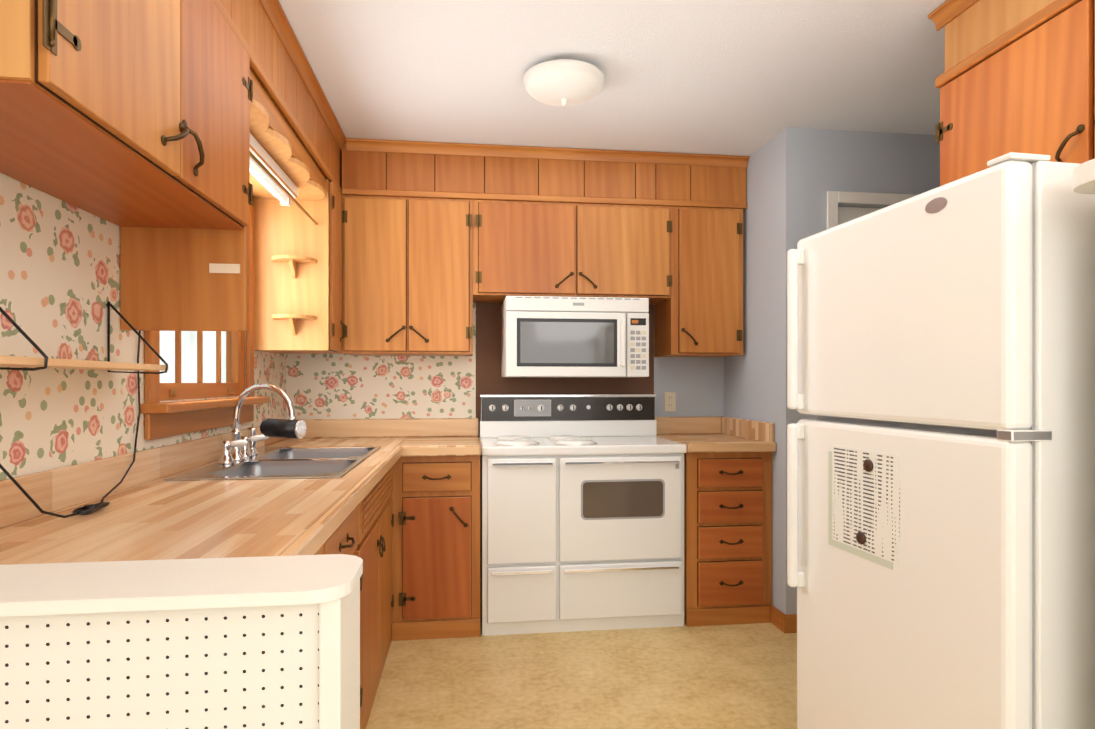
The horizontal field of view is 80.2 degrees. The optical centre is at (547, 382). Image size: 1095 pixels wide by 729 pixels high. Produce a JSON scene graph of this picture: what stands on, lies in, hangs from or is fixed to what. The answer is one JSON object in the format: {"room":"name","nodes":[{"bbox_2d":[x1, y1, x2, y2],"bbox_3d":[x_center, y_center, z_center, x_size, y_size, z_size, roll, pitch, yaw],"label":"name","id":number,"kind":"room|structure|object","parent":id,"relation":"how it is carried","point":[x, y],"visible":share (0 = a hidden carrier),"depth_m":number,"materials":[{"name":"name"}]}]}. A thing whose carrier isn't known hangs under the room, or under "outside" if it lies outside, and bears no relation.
{"room":"kitchen","nodes":[
{"label":"kitchen","id":0,"kind":"room"},
{"bbox_2d":[0,173,285,480],"bbox_3d":[-1.130,-0.014,0.626,0.075,2.490,6.550,0,0,-7],"label":"wall","id":1,"kind":"structure","parent":0,"point":[59,273],"depth_m":1.65,"materials":[{"name":"paper"}]},
{"bbox_2d":[0,301,167,373],"bbox_3d":[-1.092,-0.127,1.296,0.160,0.205,1.170,0,0,-7],"label":"wall shelf","id":2,"kind":"object","parent":1,"relation":"attached to","point":[30,363],"visible":1,"depth_m":1.49,"materials":[{"name":"brown wood"}]},
{"bbox_2d":[0,0,252,229],"bbox_3d":[-0.992,-0.716,1.444,0.395,0.521,0.968,0,0,-7],"label":"upper cabinet","id":3,"kind":"object","parent":1,"relation":"attached to","point":[128,113],"visible":1,"depth_m":1.36,"materials":[{"name":"brown wood"}]},
{"bbox_2d":[120,226,246,331],"bbox_3d":[-1.077,-0.566,1.926,0.347,0.822,0.023,0,0,-7],"label":"window panel","id":4,"kind":"object","parent":1,"relation":"attached to","point":[180,279],"visible":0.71,"depth_m":1.92,"materials":[{"name":"brown wood"}]},
{"bbox_2d":[140,196,269,439],"bbox_3d":[-1.328,-0.368,2.542,0.163,1.095,1.060,0,0,-7],"label":"window","id":5,"kind":"structure","parent":1,"relation":"in","point":[164,419],"depth_m":2.53,"materials":[{"name":"brown wood"}]},
{"bbox_2d":[212,0,347,194],"bbox_3d":[-1.086,-1.118,2.182,0.391,0.279,3.027,0,0,-7],"label":"soffit","id":6,"kind":"structure","parent":1,"relation":"attached to","point":[281,69],"depth_m":2.40,"materials":[{"name":"brown wood"}]},
{"bbox_2d":[250,70,324,224],"bbox_3d":[-1.131,-0.863,2.508,0.336,0.228,1.141,0,0,-7],"label":"window valance","id":7,"kind":"object","parent":6,"relation":"attached to","point":[284,170],"visible":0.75,"depth_m":2.51,"materials":[{"name":"brown wood"}]},
{"bbox_2d":[254,179,346,353],"bbox_3d":[-1.213,-0.567,3.216,0.395,0.822,0.490,0,0,-7],"label":"upper cabinet","id":8,"kind":"object","parent":1,"relation":"attached to","point":[297,280],"visible":0.9,"depth_m":3.08,"materials":[{"name":"brown wood"}]},
{"bbox_2d":[286,302,723,436],"bbox_3d":[-0.126,-0.016,3.911,2.730,2.490,0.160,0,0,-7],"label":"wall","id":9,"kind":"structure","parent":0,"point":[332,386],"depth_m":3.78,"materials":[{"name":"paper"}]},
{"bbox_2d":[340,195,411,355],"bbox_3d":[-0.927,-0.567,3.553,0.345,0.822,0.346,0,0,-7],"label":"upper cabinet","id":10,"kind":"object","parent":9,"relation":"attached to","point":[374,228],"depth_m":3.38,"materials":[{"name":"brown wood"}]},
{"bbox_2d":[408,197,475,355],"bbox_3d":[-0.586,-0.567,3.596,0.341,0.822,0.346,0,0,-7],"label":"upper cabinet","id":11,"kind":"object","parent":9,"relation":"attached to","point":[420,276],"depth_m":3.43,"materials":[{"name":"brown wood"}]},
{"bbox_2d":[476,200,579,302],"bbox_3d":[-0.142,-0.724,3.651,0.555,0.507,0.346,0,0,-7],"label":"upper cabinet","id":12,"kind":"object","parent":9,"relation":"attached to","point":[524,248],"depth_m":3.48,"materials":[{"name":"brown wood"}]},
{"bbox_2d":[501,296,648,376],"bbox_3d":[0.137,-0.243,3.616,0.760,0.420,0.485,0,0,-7],"label":"microwave","id":13,"kind":"object","parent":12,"relation":"attached to","point":[550,336],"visible":1,"depth_m":3.40,"materials":[{"name":"white plastic"}]},
{"bbox_2d":[348,138,749,208],"bbox_3d":[0.036,-1.118,3.660,2.144,0.279,0.371,0,0,-7],"label":"soffit","id":14,"kind":"structure","parent":9,"relation":"attached to","point":[388,168],"depth_m":3.50,"materials":[{"name":"brown wood"}]},
{"bbox_2d":[580,203,675,306],"bbox_3d":[0.399,-0.724,3.718,0.535,0.507,0.346,0,0,-7],"label":"upper cabinet","id":15,"kind":"object","parent":9,"relation":"attached to","point":[627,251],"depth_m":3.55,"materials":[{"name":"brown wood"}]},
{"bbox_2d":[665,392,675,410],"bbox_3d":[0.743,0.114,3.931,0.070,0.116,0.010,0,0,-7],"label":"electrical outlet","id":16,"kind":"object","parent":9,"relation":"attached to","point":[670,401],"visible":1,"depth_m":3.93,"materials":[{"name":"beige plastic"}]},
{"bbox_2d":[654,207,742,356],"bbox_3d":[0.873,-0.567,3.778,0.420,0.822,0.346,0,0,-7],"label":"upper cabinet","id":17,"kind":"object","parent":9,"relation":"attached to","point":[705,317],"depth_m":3.61,"materials":[{"name":"brown wood"}]},
{"bbox_2d":[366,609,796,728],"bbox_3d":[1.031,1.261,0.897,4.800,0.060,6.550,0,0,-7],"label":"floor","id":18,"kind":"structure","parent":0,"point":[737,676],"depth_m":2.69,"materials":[{"name":"plastic"}]},
{"bbox_2d":[0,554,362,728],"bbox_3d":[-0.706,0.758,0.944,0.839,0.945,0.194,0,0,-7],"label":"base cabinet","id":19,"kind":"object","parent":18,"relation":"on","point":[267,642],"visible":1,"depth_m":0.91,"materials":[{"name":"white paint"}]},
{"bbox_2d":[315,537,330,554],"bbox_3d":[-0.844,0.791,1.308,0.656,0.880,0.520,0,0,-7],"label":"base cabinet","id":20,"kind":"object","parent":18,"relation":"on","point":[326,548],"depth_m":1.63,"materials":[{"name":"brown wood"}]},
{"bbox_2d":[331,501,362,728],"bbox_3d":[-0.907,0.790,1.817,0.656,0.880,0.507,0,0,-7],"label":"base cabinet","id":21,"kind":"object","parent":18,"relation":"on","point":[347,539],"depth_m":2.07,"materials":[{"name":"brown wood"}]},
{"bbox_2d":[363,468,393,728],"bbox_3d":[-1.001,0.790,2.569,0.656,0.880,1.008,0,0,-7],"label":"base cabinet","id":22,"kind":"object","parent":18,"relation":"on","point":[363,531],"depth_m":2.53,"materials":[{"name":"brown wood"}]},
{"bbox_2d":[0,418,480,564],"bbox_3d":[-0.769,0.277,2.391,1.073,0.144,2.692,0,0,-7],"label":"countertop","id":23,"kind":"structure","parent":22,"relation":"on","point":[148,512],"depth_m":1.62,"materials":[{"name":"brown wood"}]},
{"bbox_2d":[217,384,305,463],"bbox_3d":[-1.115,0.153,2.616,0.306,0.302,0.364,0,0,-7],"label":"faucet","id":24,"kind":"object","parent":23,"relation":"on","point":[244,447],"visible":1,"depth_m":2.54,"materials":[{"name":"silver metal"}]},
{"bbox_2d":[164,446,380,480],"bbox_3d":[-1.008,0.391,2.597,0.541,0.174,1.026,0,0,-7],"label":"sink","id":25,"kind":"object","parent":23,"relation":"in","point":[302,462],"visible":0.5,"depth_m":2.58,"materials":[{"name":"silver metal"}]},
{"bbox_2d":[389,456,479,640],"bbox_3d":[-0.578,0.789,3.426,0.432,0.880,0.685,0,0,-7],"label":"base cabinet","id":26,"kind":"object","parent":18,"relation":"on","point":[436,551],"visible":0.98,"depth_m":3.12,"materials":[{"name":"brown wood"}]},
{"bbox_2d":[479,394,686,635],"bbox_3d":[0.153,0.648,3.508,1.028,1.163,0.670,0,0,-7],"label":"range","id":27,"kind":"object","parent":18,"relation":"on","point":[581,512],"visible":0.98,"depth_m":3.21,"materials":[{"name":"white metal"}]},
{"bbox_2d":[684,452,771,626],"bbox_3d":[0.893,0.789,3.610,0.455,0.880,0.684,0,0,-7],"label":"base cabinet","id":28,"kind":"object","parent":18,"relation":"on","point":[727,538],"visible":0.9,"depth_m":3.30,"materials":[{"name":"brown wood"}]},
{"bbox_2d":[655,416,775,452],"bbox_3d":[0.891,0.276,3.606,0.461,0.144,0.691,0,0,-7],"label":"countertop","id":29,"kind":"structure","parent":28,"relation":"on","point":[706,434],"depth_m":3.63,"materials":[{"name":"brown wood"}]},
{"bbox_2d":[787,152,1094,728],"bbox_3d":[1.258,0.374,1.813,0.855,1.712,0.804,0,0,-11],"label":"fridge","id":30,"kind":"object","parent":18,"relation":"on","point":[941,470],"visible":1,"depth_m":1.51,"materials":[{"name":"white metal"}]},
{"bbox_2d":[1073,159,1094,193],"bbox_3d":[1.446,0.404,0.963,0.760,1.653,0.790,0,0,-7],"label":"pantry cabinet","id":31,"kind":"object","parent":18,"relation":"on","point":[1084,178],"visible":1,"depth_m":1.25,"materials":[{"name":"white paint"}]},
{"bbox_2d":[279,0,945,155],"bbox_3d":[1.031,-1.289,0.895,4.800,0.060,6.550,0,0,-7],"label":"ceiling","id":32,"kind":"structure","parent":0,"point":[733,77],"depth_m":2.60,"materials":[{"name":"white paint"}]},
{"bbox_2d":[523,59,604,105],"bbox_3d":[0.067,-1.192,2.644,0.330,0.130,0.330,0,0,-7],"label":"ceiling light","id":33,"kind":"object","parent":32,"relation":"attached to","point":[565,82],"visible":1,"depth_m":2.56,"materials":[{"name":"white glass"}]},
{"bbox_2d":[724,127,816,613],"bbox_3d":[1.207,-0.016,3.603,0.160,2.490,0.780,0,0,-7],"label":"wall","id":34,"kind":"structure","parent":0,"point":[779,216],"depth_m":3.33,"materials":[{"name":"grey paint"}]},
{"bbox_2d":[770,605,796,632],"bbox_3d":[1.264,1.184,3.278,0.224,0.090,0.151,0,0,-7],"label":"baseboard","id":35,"kind":"structure","parent":34,"relation":"attached to","point":[783,622],"depth_m":3.20,"materials":[{"name":"brown wood"}]},
{"bbox_2d":[816,129,939,233],"bbox_3d":[2.224,-0.016,3.408,1.810,2.490,0.140,0,0,-7],"label":"wall","id":36,"kind":"structure","parent":0,"point":[873,162],"depth_m":3.26,"materials":[{"name":"grey paint"}]},
{"bbox_2d":[827,191,918,228],"bbox_3d":[1.844,0.139,3.326,0.935,2.180,0.108,0,0,-7],"label":"door frame","id":37,"kind":"structure","parent":36,"relation":"attached to","point":[836,215],"depth_m":3.25,"materials":[{"name":"white paint"}]},
{"bbox_3d":[2.034,-0.014,0.039,0.140,2.490,4.600,0,0,-7],"label":"wall","id":38,"kind":"structure","parent":0,"visible":0},
{"bbox_2d":[928,0,1079,185],"bbox_3d":[1.534,-0.894,1.947,0.376,0.727,0.548,0,0,-7],"label":"upper cabinet","id":39,"kind":"object","parent":38,"relation":"attached to","point":[1017,76],"depth_m":1.92,"materials":[{"name":"brown wood"}]},
{"bbox_2d":[1080,0,1094,163],"bbox_3d":[1.601,-0.894,1.407,0.376,0.727,0.540,0,0,-7],"label":"upper cabinet","id":40,"kind":"object","parent":38,"relation":"attached to","point":[1087,7],"depth_m":1.66,"materials":[{"name":"brown wood"}]},
{"label":"outside","id":41,"kind":"structure","parent":0,"visible":0},
{"bbox_2d":[160,331,225,382],"bbox_3d":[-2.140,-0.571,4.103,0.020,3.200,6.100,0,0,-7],"label":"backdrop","id":42,"kind":"structure","parent":41,"point":[188,355],"depth_m":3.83,"materials":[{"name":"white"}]},
{"bbox_3d":[-1.168,0.119,1.297,0.009,0.120,0.074,0,0,-7],"label":"electrical outlet","id":43,"kind":"object","parent":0,"visible":0},
{"bbox_2d":[0,331,140,517],"bbox_3d":[-1.153,-0.061,1.654,0.124,0.739,0.731,0,0,-7],"label":"power cord","id":44,"kind":"object","parent":43,"relation":"attached to","point":[87,509],"visible":0.96,"depth_m":1.56,"materials":[{"name":"black plastic"}]}
]}

